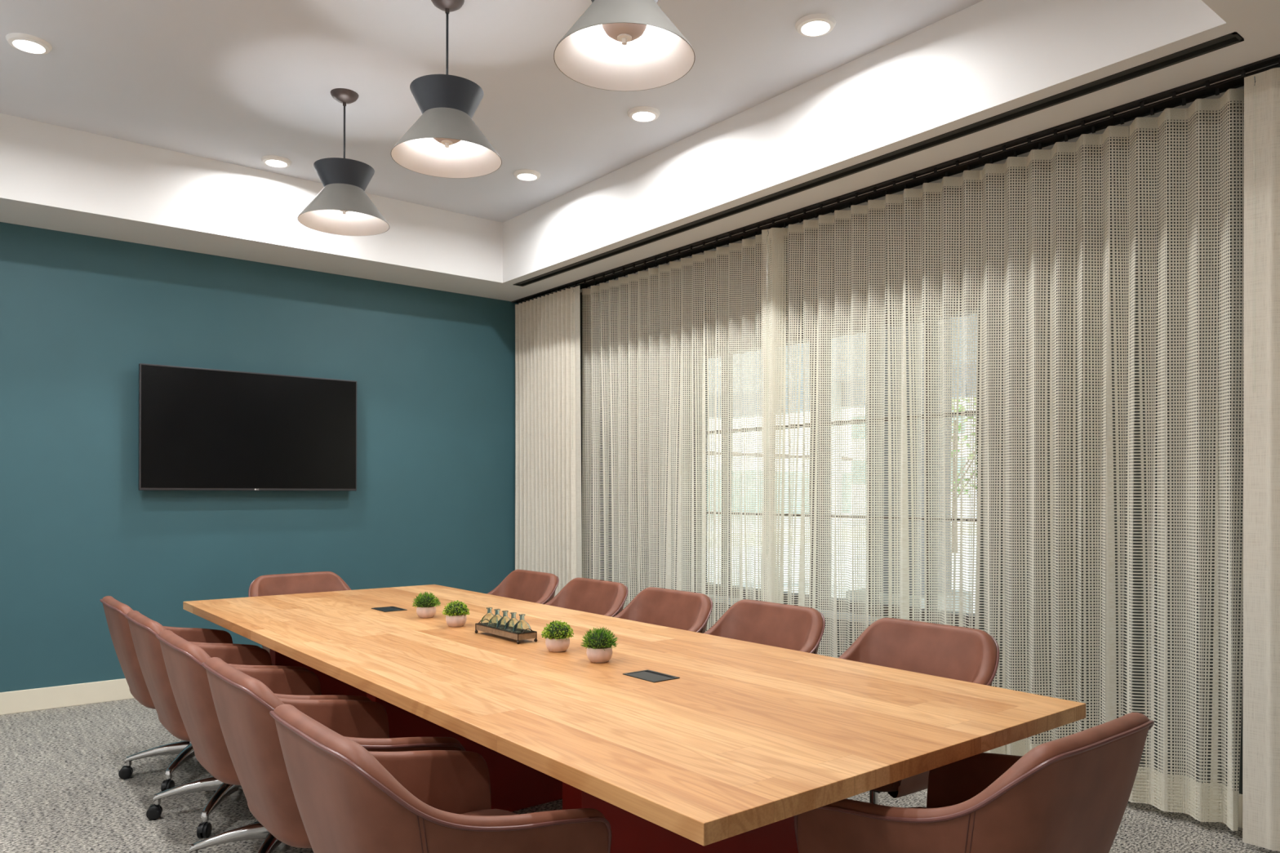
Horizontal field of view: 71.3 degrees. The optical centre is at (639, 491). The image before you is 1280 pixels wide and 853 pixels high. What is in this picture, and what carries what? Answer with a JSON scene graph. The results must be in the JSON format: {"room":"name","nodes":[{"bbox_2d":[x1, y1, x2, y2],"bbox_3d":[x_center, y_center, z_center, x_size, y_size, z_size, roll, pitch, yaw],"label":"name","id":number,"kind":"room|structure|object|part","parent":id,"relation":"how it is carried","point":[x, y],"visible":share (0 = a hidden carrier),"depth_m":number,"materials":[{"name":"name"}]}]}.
{"room":"conference room","nodes":[
{"label":"conference room","id":0,"kind":"room"},
{"bbox_2d":[0,222,518,692],"bbox_3d":[-3.010,-0.458,6.129,5.880,3.600,0.200,0,0,-39],"label":"wall","id":1,"kind":"structure","parent":0,"point":[433,502],"depth_m":6.04,"materials":[{"name":"teal paint"}]},
{"bbox_2d":[0,678,134,715],"bbox_3d":[-2.994,1.275,6.006,5.360,0.134,0.014,0,0,-39],"label":"baseboard","id":2,"kind":"structure","parent":1,"relation":"attached to","point":[74,695],"depth_m":5.53,"materials":[{"name":"beige paint"}]},
{"bbox_2d":[137,363,356,490],"bbox_3d":[-2.682,-0.411,6.200,1.424,0.815,0.101,0,0,-39],"label":"television","id":3,"kind":"object","parent":1,"relation":"attached to","point":[200,428],"visible":1,"depth_m":6.11,"materials":[{"name":"black plastic"}]},
{"bbox_2d":[0,0,982,222],"bbox_3d":[-0.466,-2.148,2.969,5.880,0.150,8.314,0,0,-39],"label":"ceiling","id":4,"kind":"structure","parent":0,"point":[241,82],"depth_m":4.44,"materials":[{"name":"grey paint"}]},
{"bbox_2d":[5,32,52,54],"bbox_3d":[-2.827,-2.067,4.129,0.178,0.020,0.178,0,0,-39],"label":"recessed light","id":5,"kind":"object","parent":4,"relation":"in","point":[28,43],"visible":1,"depth_m":4.11,"materials":[{"name":"white plastic"}]},
{"bbox_2d":[261,155,291,167],"bbox_3d":[-2.280,-2.063,5.594,0.178,0.020,0.178,0,0,-39],"label":"recessed light","id":6,"kind":"object","parent":4,"relation":"in","point":[274,161],"visible":1,"depth_m":5.57,"materials":[{"name":"white plastic"}]},
{"bbox_2d":[297,88,389,235],"bbox_3d":[-1.543,-1.735,4.658,0.457,0.676,0.457,0,0,-39],"label":"pendant lamp","id":7,"kind":"object","parent":4,"relation":"hanging from","point":[343,206],"visible":1,"depth_m":4.59,"materials":[{"name":"grey metal"}]},
{"bbox_3d":[-1.544,-1.486,4.657,0.457,0.177,0.457,0,0,-39],"label":"lamp shade","id":8,"kind":"part","parent":7,"relation":"part of","materials":[{"name":"beige metal"}]},
{"bbox_3d":[-1.543,-1.623,4.657,0.304,0.123,0.304,0,0,-39],"label":"lamp shade","id":9,"kind":"part","parent":7,"relation":"part of","materials":[{"name":"grey metal"}]},
{"bbox_3d":[-1.543,-1.816,4.658,0.009,0.399,0.010,0,0,-39],"label":"cord","id":10,"kind":"part","parent":7,"relation":"part of","materials":[{"name":"black metal"}]},
{"bbox_2d":[391,0,502,177],"bbox_3d":[-0.812,-1.735,3.755,0.457,0.676,0.457,0,0,-39],"label":"pendant lamp","id":11,"kind":"object","parent":4,"relation":"hanging from","point":[445,141],"visible":1,"depth_m":3.71,"materials":[{"name":"grey metal"}]},
{"bbox_3d":[-0.812,-1.486,3.754,0.457,0.177,0.457,0,0,-39],"label":"lamp shade","id":12,"kind":"part","parent":11,"relation":"part of","materials":[{"name":"beige metal"}]},
{"bbox_3d":[-0.812,-1.623,3.755,0.304,0.123,0.304,0,0,-39],"label":"lamp shade","id":13,"kind":"part","parent":11,"relation":"part of","materials":[{"name":"grey metal"}]},
{"bbox_3d":[-0.812,-1.496,3.754,0.148,0.057,0.148,0,0,-39],"label":"lamp shade","id":14,"kind":"part","parent":11,"relation":"part of","materials":[{"name":"white metal"}]},
{"bbox_3d":[-0.811,-1.816,3.755,0.009,0.399,0.010,0,0,-39],"label":"cord","id":15,"kind":"part","parent":11,"relation":"part of","materials":[{"name":"black metal"}]},
{"bbox_2d":[513,168,540,181],"bbox_3d":[-0.737,-2.060,5.824,0.178,0.020,0.178,0,0,-39],"label":"recessed light","id":16,"kind":"object","parent":4,"relation":"in","point":[527,175],"visible":1,"depth_m":5.80,"materials":[{"name":"white plastic"}]},
{"bbox_2d":[553,0,694,91],"bbox_3d":[-0.050,-1.735,2.888,0.457,0.676,0.457,0,0,-39],"label":"pendant lamp","id":17,"kind":"object","parent":4,"relation":"hanging from","point":[615,45],"visible":1,"depth_m":2.98,"materials":[{"name":"grey metal"}]},
{"bbox_3d":[-0.050,-1.495,2.887,0.148,0.057,0.148,0,0,-39],"label":"lamp shade","id":18,"kind":"part","parent":17,"relation":"part of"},
{"bbox_2d":[627,106,660,122],"bbox_3d":[0.021,-2.060,4.884,0.178,0.020,0.178,0,0,-39],"label":"recessed light","id":19,"kind":"object","parent":4,"relation":"in","point":[639,113],"visible":1,"depth_m":4.86,"materials":[{"name":"white plastic"}]},
{"bbox_2d":[795,13,835,36],"bbox_3d":[0.778,-2.059,3.952,0.178,0.020,0.178,0,0,-39],"label":"recessed light","id":20,"kind":"object","parent":4,"relation":"in","point":[816,24],"visible":1,"depth_m":3.93,"materials":[{"name":"white plastic"}]},
{"bbox_2d":[0,0,1279,302],"bbox_3d":[-0.506,-1.841,2.937,5.380,0.464,7.914,0,0,-39],"label":"ceiling","id":21,"kind":"structure","parent":0,"point":[987,59],"depth_m":5.00,"materials":[{"name":"white paint"}]},
{"bbox_2d":[512,31,1244,286],"bbox_3d":[0.580,-1.627,5.048,0.090,0.052,4.892,0,0,-39],"label":"ceiling vent","id":22,"kind":"object","parent":21,"relation":"in","point":[1224,41],"visible":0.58,"depth_m":4.05,"materials":[{"name":"metal"}]},
{"bbox_2d":[511,53,1279,303],"bbox_3d":[0.817,-1.588,5.215,0.054,0.030,6.010,0,0,-39],"label":"track","id":23,"kind":"object","parent":21,"relation":"attached to","point":[1242,70],"visible":1,"depth_m":4.27,"materials":[{"name":"black metal"}]},
{"bbox_2d":[515,285,582,596],"bbox_3d":[-0.738,-0.122,7.161,0.067,2.902,0.991,0,0,-39],"label":"drape","id":24,"kind":"object","parent":23,"relation":"hanging from","point":[548,417],"visible":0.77,"depth_m":7.13,"materials":[{"name":"beige fabric"}]},
{"bbox_2d":[1242,66,1279,851],"bbox_3d":[2.498,-0.120,3.128,0.067,2.900,0.660,0,0,-39],"label":"drape","id":25,"kind":"object","parent":23,"relation":"hanging from","point":[1261,308],"visible":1,"depth_m":3.33,"materials":[{"name":"beige fabric"}]},
{"bbox_2d":[520,63,1279,302],"bbox_3d":[0.895,-1.588,5.278,0.090,0.030,6.010,0,0,-39],"label":"track","id":26,"kind":"object","parent":21,"relation":"attached to","point":[1215,89],"visible":0.75,"depth_m":4.38,"materials":[{"name":"black metal"}]},
{"bbox_2d":[582,235,784,631],"bbox_3d":[0.208,-0.127,6.130,0.101,2.883,2.068,0,0,-39],"label":"curtain","id":27,"kind":"object","parent":26,"relation":"hanging from","point":[725,251],"visible":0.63,"depth_m":6.08,"materials":[{"name":"beige fabric"}]},
{"bbox_2d":[761,88,1244,831],"bbox_3d":[1.563,-0.127,4.427,0.119,2.883,2.496,0,0,-40],"label":"curtain","id":28,"kind":"object","parent":26,"relation":"hanging from","point":[1215,793],"visible":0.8,"depth_m":4.03,"materials":[{"name":"beige fabric"}]},
{"bbox_2d":[0,698,1279,852],"bbox_3d":[-0.474,1.393,2.964,5.880,0.100,8.314,0,0,-39],"label":"floor","id":29,"kind":"structure","parent":0,"point":[62,790],"depth_m":3.83,"materials":[{"name":"grey carpet"}]},
{"bbox_2d":[99,595,260,791],"bbox_3d":[-2.143,0.917,4.255,0.711,0.848,0.660,0,0,-39],"label":"swivel armchair","id":30,"kind":"object","parent":29,"relation":"on","point":[115,611],"visible":0.44,"depth_m":4.06,"materials":[{"name":"leather"}]},
{"bbox_3d":[-2.268,1.236,4.214,0.288,0.090,0.056,0,0,-21],"label":"leg","id":31,"kind":"part","parent":30,"relation":"part of","materials":[{"name":"metal"}]},
{"bbox_3d":[-2.107,1.237,4.109,0.056,0.090,0.288,0,0,-3],"label":"leg","id":32,"kind":"part","parent":30,"relation":"part of","materials":[{"name":"metal"}]},
{"bbox_2d":[124,610,308,838],"bbox_3d":[-1.730,0.918,3.741,0.711,0.848,0.660,0,0,-39],"label":"swivel armchair","id":33,"kind":"object","parent":29,"relation":"on","point":[144,630],"visible":0.39,"depth_m":3.55,"materials":[{"name":"leather"}]},
{"bbox_3d":[-1.855,1.236,3.700,0.288,0.090,0.056,0,0,-21],"label":"leg","id":34,"kind":"part","parent":33,"relation":"part of","materials":[{"name":"metal"}]},
{"bbox_3d":[-1.693,1.237,3.594,0.056,0.090,0.288,0,0,-3],"label":"leg","id":35,"kind":"part","parent":33,"relation":"part of","materials":[{"name":"metal"}]},
{"bbox_2d":[155,630,371,852],"bbox_3d":[-1.321,0.918,3.223,0.711,0.848,0.660,0,0,-39],"label":"swivel armchair","id":36,"kind":"object","parent":29,"relation":"on","point":[183,659],"visible":0.37,"depth_m":3.00,"materials":[{"name":"leather"}]},
{"bbox_3d":[-1.445,1.237,3.182,0.288,0.090,0.056,0,0,-21],"label":"leg","id":37,"kind":"part","parent":36,"relation":"part of","materials":[{"name":"metal"}]},
{"bbox_3d":[-1.284,1.237,3.076,0.056,0.090,0.288,0,0,-3],"label":"leg","id":38,"kind":"part","parent":36,"relation":"part of","materials":[{"name":"metal"}]},
{"bbox_2d":[248,571,351,653],"bbox_3d":[-1.853,0.919,5.161,0.660,0.848,0.711,0,0,-43],"label":"swivel armchair","id":39,"kind":"object","parent":29,"relation":"on","point":[319,581],"visible":0.12,"depth_m":5.35,"materials":[{"name":"leather"}]},
{"bbox_2d":[201,657,465,848],"bbox_3d":[-0.901,0.918,2.701,0.711,0.848,0.660,0,0,-39],"label":"swivel armchair","id":40,"kind":"object","parent":29,"relation":"on","point":[243,704],"visible":0.53,"depth_m":2.44,"materials":[{"name":"leather"}]},
{"bbox_2d":[269,704,611,852],"bbox_3d":[-0.457,0.918,2.115,0.711,0.848,0.660,0,0,-39],"label":"swivel armchair","id":41,"kind":"object","parent":29,"relation":"on","point":[349,798],"visible":1,"depth_m":1.87,"materials":[{"name":"brown leather"}]},
{"bbox_2d":[460,808,516,816],"bbox_3d":[-0.421,0.911,2.137,0.480,0.118,0.472,0,0,-39],"label":"seat cushion","id":42,"kind":"object","parent":41,"relation":"on","point":[478,812],"depth_m":2.38,"materials":[{"name":"brown leather"}]},
{"bbox_2d":[486,569,559,604],"bbox_3d":[-0.885,0.922,5.356,0.668,0.848,0.651,0,0,-39],"label":"swivel armchair","id":43,"kind":"object","parent":29,"relation":"on","point":[536,587],"visible":0.11,"depth_m":5.51,"materials":[{"name":"leather"}]},
{"bbox_2d":[544,577,628,617],"bbox_3d":[-0.464,0.922,4.822,0.668,0.848,0.651,0,0,-39],"label":"swivel armchair","id":44,"kind":"object","parent":29,"relation":"on","point":[603,597],"visible":0.13,"depth_m":4.97,"materials":[{"name":"leather"}]},
{"bbox_2d":[182,584,1085,852],"bbox_3d":[-0.599,0.969,3.643,1.461,0.750,4.093,0,0,-39],"label":"conference table","id":45,"kind":"object","parent":29,"relation":"on","point":[722,756],"visible":0.75,"depth_m":2.55,"materials":[{"name":"brown wood"}]},
{"bbox_3d":[-1.413,0.990,4.669,0.985,0.708,0.090,0,0,-39],"label":"pedestal panel","id":46,"kind":"part","parent":45,"relation":"part of","materials":[{"name":"red paint"}]},
{"bbox_2d":[371,606,407,612],"bbox_3d":[-1.260,0.593,4.478,0.117,0.004,0.170,0,0,-39],"label":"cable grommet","id":47,"kind":"object","parent":45,"relation":"on","point":[387,609],"visible":1,"depth_m":4.47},
{"bbox_3d":[-1.265,0.593,4.474,0.079,0.002,0.146,0,0,-39],"label":"lid","id":48,"kind":"part","parent":47,"relation":"part of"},
{"bbox_2d":[412,591,440,617],"bbox_3d":[-1.003,0.531,4.195,0.138,0.126,0.137,0,0,-39],"label":"potted plant","id":49,"kind":"object","parent":45,"relation":"on","point":[426,605],"visible":1,"depth_m":4.16,"materials":[{"name":"plant"}]},
{"bbox_3d":[-1.005,0.566,4.195,0.091,0.057,0.091,0,0,-39],"label":"pot","id":50,"kind":"part","parent":49,"relation":"part of","materials":[{"name":"ceramic"}]},
{"bbox_2d":[441,600,469,626],"bbox_3d":[-0.809,0.536,3.923,0.120,0.115,0.121,0,0,-39],"label":"potted plant","id":51,"kind":"object","parent":45,"relation":"on","point":[455,612],"visible":1,"depth_m":3.89,"materials":[{"name":"green plant"}]},
{"bbox_3d":[-0.808,0.566,3.923,0.091,0.057,0.091,0,0,-39],"label":"pot","id":52,"kind":"part","parent":51,"relation":"part of","materials":[{"name":"ceramic"}]},
{"bbox_3d":[-0.643,0.990,3.710,0.985,0.708,0.090,0,0,-39],"label":"pedestal panel","id":53,"kind":"part","parent":45,"relation":"part of","materials":[{"name":"red paint"}]},
{"bbox_2d":[475,619,537,644],"bbox_3d":[-0.547,0.565,3.620,0.094,0.058,0.354,0,0,-39],"label":"tray","id":54,"kind":"object","parent":45,"relation":"on","point":[533,634],"visible":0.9,"depth_m":3.52,"materials":[{"name":"brown wood"}]},
{"bbox_2d":[480,607,493,626],"bbox_3d":[-0.628,0.531,3.722,0.076,0.090,0.058,0,0,-39],"label":"glass bottle","id":55,"kind":"object","parent":54,"relation":"in","point":[486,619],"visible":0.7,"depth_m":3.70,"materials":[{"name":"clear glass"}]},
{"bbox_2d":[488,608,502,627],"bbox_3d":[-0.588,0.531,3.671,0.076,0.090,0.058,0,0,-39],"label":"glass bottle","id":56,"kind":"object","parent":54,"relation":"in","point":[494,620],"visible":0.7,"depth_m":3.65,"materials":[{"name":"clear glass"}]},
{"bbox_2d":[495,610,510,630],"bbox_3d":[-0.547,0.531,3.620,0.076,0.090,0.058,0,0,-39],"label":"glass bottle","id":57,"kind":"object","parent":54,"relation":"in","point":[502,622],"visible":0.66,"depth_m":3.60,"materials":[{"name":"clear glass"}]},
{"bbox_2d":[503,612,519,631],"bbox_3d":[-0.506,0.531,3.570,0.076,0.090,0.058,0,0,-39],"label":"glass bottle","id":58,"kind":"object","parent":54,"relation":"in","point":[509,625],"visible":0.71,"depth_m":3.55,"materials":[{"name":"clear glass"}]},
{"bbox_2d":[512,613,531,633],"bbox_3d":[-0.465,0.531,3.519,0.076,0.090,0.058,0,0,-39],"label":"glass bottle","id":59,"kind":"object","parent":54,"relation":"in","point":[522,624],"visible":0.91,"depth_m":3.50,"materials":[{"name":"clear glass"}]},
{"bbox_2d":[541,620,573,652],"bbox_3d":[-0.306,0.537,3.312,0.121,0.115,0.120,0,0,-39],"label":"potted plant","id":60,"kind":"object","parent":45,"relation":"on","point":[557,634],"visible":1,"depth_m":3.28,"materials":[{"name":"green plant"}]},
{"bbox_3d":[-0.306,0.566,3.314,0.091,0.057,0.091,0,0,-39],"label":"pot","id":61,"kind":"part","parent":60,"relation":"part of","materials":[{"name":"ceramic"}]},
{"bbox_2d":[580,626,617,663],"bbox_3d":[-0.143,0.532,3.109,0.140,0.124,0.139,0,0,-39],"label":"potted plant","id":62,"kind":"object","parent":45,"relation":"on","point":[598,644],"visible":1,"depth_m":3.08,"materials":[{"name":"plant"}]},
{"bbox_3d":[-0.141,0.566,3.109,0.091,0.057,0.091,0,0,-39],"label":"pot","id":63,"kind":"part","parent":62,"relation":"part of","materials":[{"name":"ceramic"}]},
{"bbox_2d":[622,669,679,683],"bbox_3d":[0.035,0.593,2.860,0.106,0.004,0.160,0,0,-39],"label":"box","id":64,"kind":"object","parent":45,"relation":"on","point":[651,676],"visible":1,"depth_m":2.85,"materials":[{"name":"grey metal"}]},
{"bbox_3d":[0.030,0.593,2.856,0.068,0.002,0.136,0,0,-39],"label":"lid","id":65,"kind":"part","parent":64,"relation":"part of","materials":[{"name":"grey metal"}]},
{"bbox_3d":[0.204,0.991,2.656,0.985,0.708,0.090,0,0,-39],"label":"pedestal panel","id":66,"kind":"part","parent":45,"relation":"part of","materials":[{"name":"red paint"}]},
{"bbox_2d":[613,586,712,633],"bbox_3d":[-0.050,0.922,4.308,0.668,0.848,0.651,0,0,-39],"label":"swivel armchair","id":67,"kind":"object","parent":29,"relation":"on","point":[671,608],"visible":0.13,"depth_m":4.46,"materials":[{"name":"leather"}]},
{"bbox_2d":[703,599,825,654],"bbox_3d":[0.379,0.922,3.781,0.668,0.848,0.651,0,0,-39],"label":"swivel armchair","id":68,"kind":"object","parent":29,"relation":"on","point":[791,627],"visible":0.18,"depth_m":3.93,"materials":[{"name":"leather"}]},
{"bbox_2d":[838,617,999,804],"bbox_3d":[0.869,0.922,3.187,0.668,0.848,0.651,0,0,-39],"label":"swivel armchair","id":69,"kind":"object","parent":29,"relation":"on","point":[964,654],"visible":0.26,"depth_m":3.30,"materials":[{"name":"leather"}]},
{"bbox_2d":[871,783,897,792],"bbox_3d":[0.821,0.915,3.147,0.480,0.118,0.472,0,0,-39],"label":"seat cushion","id":70,"kind":"object","parent":69,"relation":"on","point":[891,787],"depth_m":2.87,"materials":[{"name":"brown leather"}]},
{"bbox_2d":[793,712,1154,852],"bbox_3d":[0.760,0.920,2.125,0.660,0.848,0.711,0,0,-39],"label":"swivel armchair","id":71,"kind":"object","parent":29,"relation":"on","point":[1071,793],"visible":0.86,"depth_m":1.86,"materials":[{"name":"leather"}]},
{"bbox_2d":[907,806,928,808],"bbox_3d":[0.738,0.914,2.160,0.472,0.118,0.480,0,0,-39],"label":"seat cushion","id":72,"kind":"object","parent":71,"relation":"on","point":[919,807],"depth_m":2.43,"materials":[{"name":"brown leather"}]},
{"bbox_2d":[580,100,1244,794],"bbox_3d":[1.674,-0.450,4.688,0.220,3.600,7.914,0,0,-39],"label":"wall","id":73,"kind":"structure","parent":0,"point":[1240,773],"depth_m":4.08,"materials":[{"name":"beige paint"}]},
{"bbox_2d":[693,300,978,626],"bbox_3d":[1.060,-0.120,5.392,0.195,1.720,2.280,0,0,-39],"label":"window","id":74,"kind":"structure","parent":73,"relation":"in","point":[971,300],"depth_m":5.37,"materials":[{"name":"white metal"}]},
{"bbox_3d":[1.019,0.718,5.359,0.093,0.043,2.280,0,0,-39],"label":"sill","id":75,"kind":"part","parent":74,"relation":"part of","materials":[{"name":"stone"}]},
{"bbox_2d":[992,743,1242,828],"bbox_3d":[1.584,1.283,4.607,0.014,0.134,7.900,0,0,-39],"label":"baseboard","id":76,"kind":"structure","parent":73,"relation":"attached to","point":[1240,808],"depth_m":3.58,"materials":[{"name":"beige paint"}]},
{"label":"outside","id":77,"kind":"structure","parent":0,"visible":0},
{"bbox_2d":[706,520,976,613],"bbox_3d":[14.156,1.673,33.814,55.570,0.190,85.000,0,0,-39],"label":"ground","id":78,"kind":"structure","parent":77,"point":[842,521],"depth_m":18.08,"materials":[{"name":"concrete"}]},
{"bbox_2d":[707,409,852,531],"bbox_3d":[0.002,-0.747,30.104,13.700,4.580,7.060,0,0,-39],"label":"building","id":79,"kind":"structure","parent":78,"relation":"on","point":[842,410],"depth_m":29.27,"materials":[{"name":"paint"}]},
{"bbox_2d":[706,522,976,547],"bbox_3d":[15.889,1.395,36.105,50.000,0.380,1.200,0,0,-39],"label":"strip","id":80,"kind":"object","parent":78,"relation":"on","point":[957,522],"depth_m":26.27,"materials":[{"name":"white"}]},
{"bbox_2d":[708,314,977,613],"bbox_3d":[4.116,-0.360,8.051,7.500,3.760,17.400,0,0,-39],"label":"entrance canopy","id":81,"kind":"object","parent":78,"relation":"on","point":[971,314],"visible":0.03,"depth_m":7.52,"materials":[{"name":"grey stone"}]},
{"bbox_2d":[842,397,976,523],"bbox_3d":[19.105,-1.995,44.843,10.060,7.200,26.000,0,0,-39],"label":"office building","id":82,"kind":"structure","parent":78,"relation":"on","point":[966,397],"depth_m":42.21,"materials":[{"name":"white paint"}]},
{"bbox_2d":[951,397,976,552],"bbox_3d":[7.854,-0.583,22.230,1.990,4.269,1.964,0,0,16],"label":"tree","id":83,"kind":"object","parent":78,"relation":"on","point":[968,397],"visible":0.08,"depth_m":22.19,"materials":[{"name":"green plant"}]},
{"bbox_3d":[7.855,-1.214,22.231,1.990,3.006,1.964,0,0,16],"label":"crown","id":84,"kind":"part","parent":83,"relation":"part of","materials":[{"name":"green plant"}]}
]}

